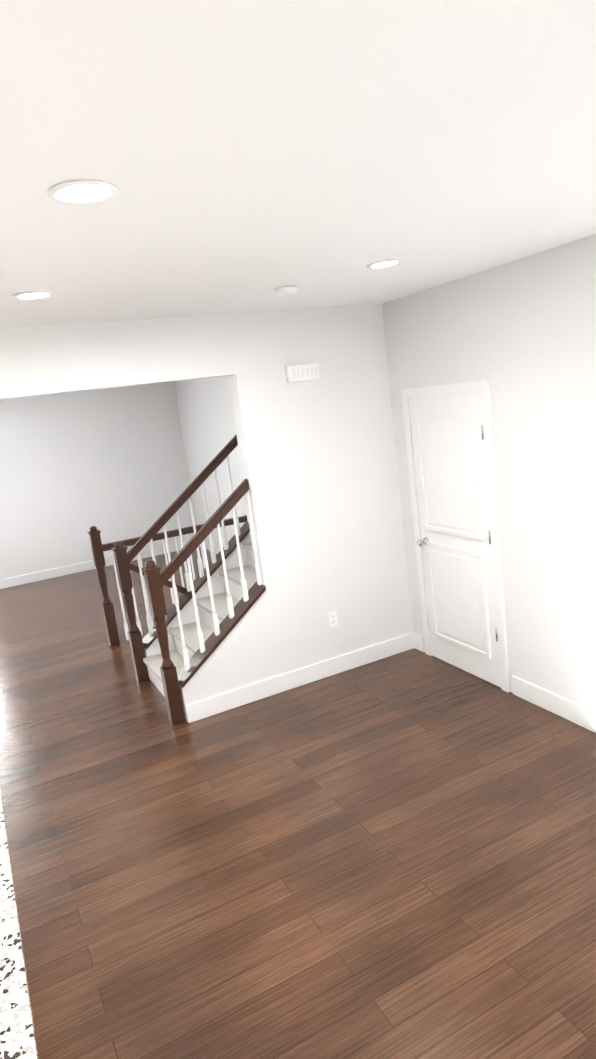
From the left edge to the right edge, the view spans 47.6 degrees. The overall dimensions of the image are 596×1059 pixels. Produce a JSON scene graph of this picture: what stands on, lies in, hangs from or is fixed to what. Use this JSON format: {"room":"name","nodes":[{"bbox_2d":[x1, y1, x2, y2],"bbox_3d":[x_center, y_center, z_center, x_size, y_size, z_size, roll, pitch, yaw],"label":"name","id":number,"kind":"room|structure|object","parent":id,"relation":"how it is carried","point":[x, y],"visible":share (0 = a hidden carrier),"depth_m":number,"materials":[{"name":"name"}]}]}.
{"room":"empty living room","nodes":[
{"label":"empty living room","id":0,"kind":"room"},
{"bbox_2d":[0,546,595,1058],"bbox_3d":[-0.406,1.527,3.912,8.250,0.100,14.450,-12,12,-25],"label":"floor","id":1,"kind":"structure","parent":0,"point":[390,858],"depth_m":3.21,"materials":[{"name":"brown wood"}]},
{"bbox_2d":[87,435,265,725],"bbox_3d":[-0.566,-0.238,5.884,2.180,2.628,2.218,-12,12,-25],"label":"stair railing","id":2,"kind":"object","parent":1,"relation":"on","point":[154,580],"visible":0.67,"depth_m":5.46,"materials":[{"name":"brown wood"}]},
{"bbox_2d":[143,532,256,696],"bbox_3d":[-0.261,0.194,5.563,2.125,1.833,0.955,-12,12,-25],"label":"staircase","id":3,"kind":"structure","parent":1,"relation":"on","point":[152,660],"depth_m":5.62,"materials":[{"name":"grey carpet"}]},
{"bbox_3d":[-1.403,1.503,2.108,0.979,0.879,3.098,-12,12,-25],"label":"kitchen island","id":4,"kind":"object","parent":1,"relation":"on","visible":0},
{"bbox_2d":[0,789,37,1058],"bbox_3d":[-1.427,1.157,2.016,1.070,0.241,3.230,-12,12,-25],"label":"countertop","id":5,"kind":"structure","parent":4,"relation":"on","point":[17,1037],"depth_m":1.55,"materials":[{"name":"stone"}]},
{"bbox_2d":[0,0,595,721],"bbox_3d":[-0.586,0.095,3.632,8.250,2.840,14.450,-12,12,-25],"label":"wall","id":6,"kind":"structure","parent":0,"point":[246,156],"depth_m":3.61,"materials":[{"name":"paint"}]},
{"bbox_2d":[12,291,53,299],"bbox_3d":[-1.212,-1.071,3.096,0.184,0.008,0.184,-12,12,-25],"label":"recessed light","id":7,"kind":"object","parent":6,"relation":"in","point":[32,295],"visible":0.98,"depth_m":3.09,"materials":[{"name":"white plastic"}]},
{"bbox_2d":[48,180,118,203],"bbox_3d":[-0.573,-0.900,1.806,0.184,0.008,0.184,-12,12,-25],"label":"recessed light","id":8,"kind":"object","parent":6,"relation":"in","point":[82,191],"visible":1,"depth_m":1.80,"materials":[{"name":"white plastic"}]},
{"bbox_2d":[0,540,187,588],"bbox_3d":[-3.936,0.718,9.710,5.254,0.135,0.014,-12,12,-25],"label":"baseboard","id":9,"kind":"structure","parent":6,"relation":"attached to","point":[88,565],"depth_m":9.96,"materials":[{"name":"white wood"}]},
{"bbox_2d":[199,541,220,553],"bbox_3d":[-0.294,0.534,8.303,0.014,0.135,5.760,-12,12,-25],"label":"baseboard","id":10,"kind":"structure","parent":6,"relation":"attached to","point":[217,548],"depth_m":10.16,"materials":[{"name":"white wood"}]},
{"bbox_2d":[274,286,296,295],"bbox_3d":[-0.069,-1.337,3.795,0.130,0.037,0.130,-12,12,-25],"label":"smoke detector","id":11,"kind":"object","parent":6,"relation":"attached to","point":[285,290],"visible":1,"depth_m":3.75,"materials":[{"name":"white plastic"}]},
{"bbox_2d":[185,632,413,722],"bbox_3d":[0.091,1.102,5.150,1.970,0.135,0.014,-12,12,-25],"label":"baseboard","id":12,"kind":"structure","parent":6,"relation":"attached to","point":[222,702],"depth_m":5.09,"materials":[{"name":"white wood"}]},
{"bbox_2d":[285,363,319,382],"bbox_3d":[0.033,-1.116,4.808,0.250,0.110,0.051,-12,12,-25],"label":"air vent","id":13,"kind":"object","parent":6,"relation":"attached to","point":[295,373],"visible":1,"depth_m":4.78,"materials":[{"name":"white plastic"}]},
{"bbox_2d":[328,611,337,627],"bbox_3d":[0.269,0.689,5.189,0.075,0.118,0.009,-12,12,-25],"label":"outlet","id":14,"kind":"object","parent":6,"relation":"attached to","point":[332,619],"visible":1,"depth_m":5.19,"materials":[{"name":"white plastic"}]},
{"bbox_2d":[367,259,402,268],"bbox_3d":[0.439,-1.343,3.421,0.184,0.008,0.184,-12,12,-25],"label":"recessed light","id":15,"kind":"object","parent":6,"relation":"in","point":[384,263],"visible":1,"depth_m":3.41,"materials":[{"name":"white plastic"}]},
{"bbox_2d":[401,380,509,691],"bbox_3d":[1.076,0.039,4.801,0.086,2.093,0.930,-12,12,-24],"label":"closet door","id":16,"kind":"structure","parent":6,"relation":"in","point":[450,457],"depth_m":4.73,"materials":[{"name":"white wood"}]},
{"bbox_2d":[413,632,595,732],"bbox_3d":[1.522,1.067,4.407,0.014,0.135,2.612,-12,12,-24],"label":"baseboard","id":17,"kind":"structure","parent":6,"relation":"attached to","point":[572,711],"depth_m":4.24,"materials":[{"name":"white wood"}]}
]}

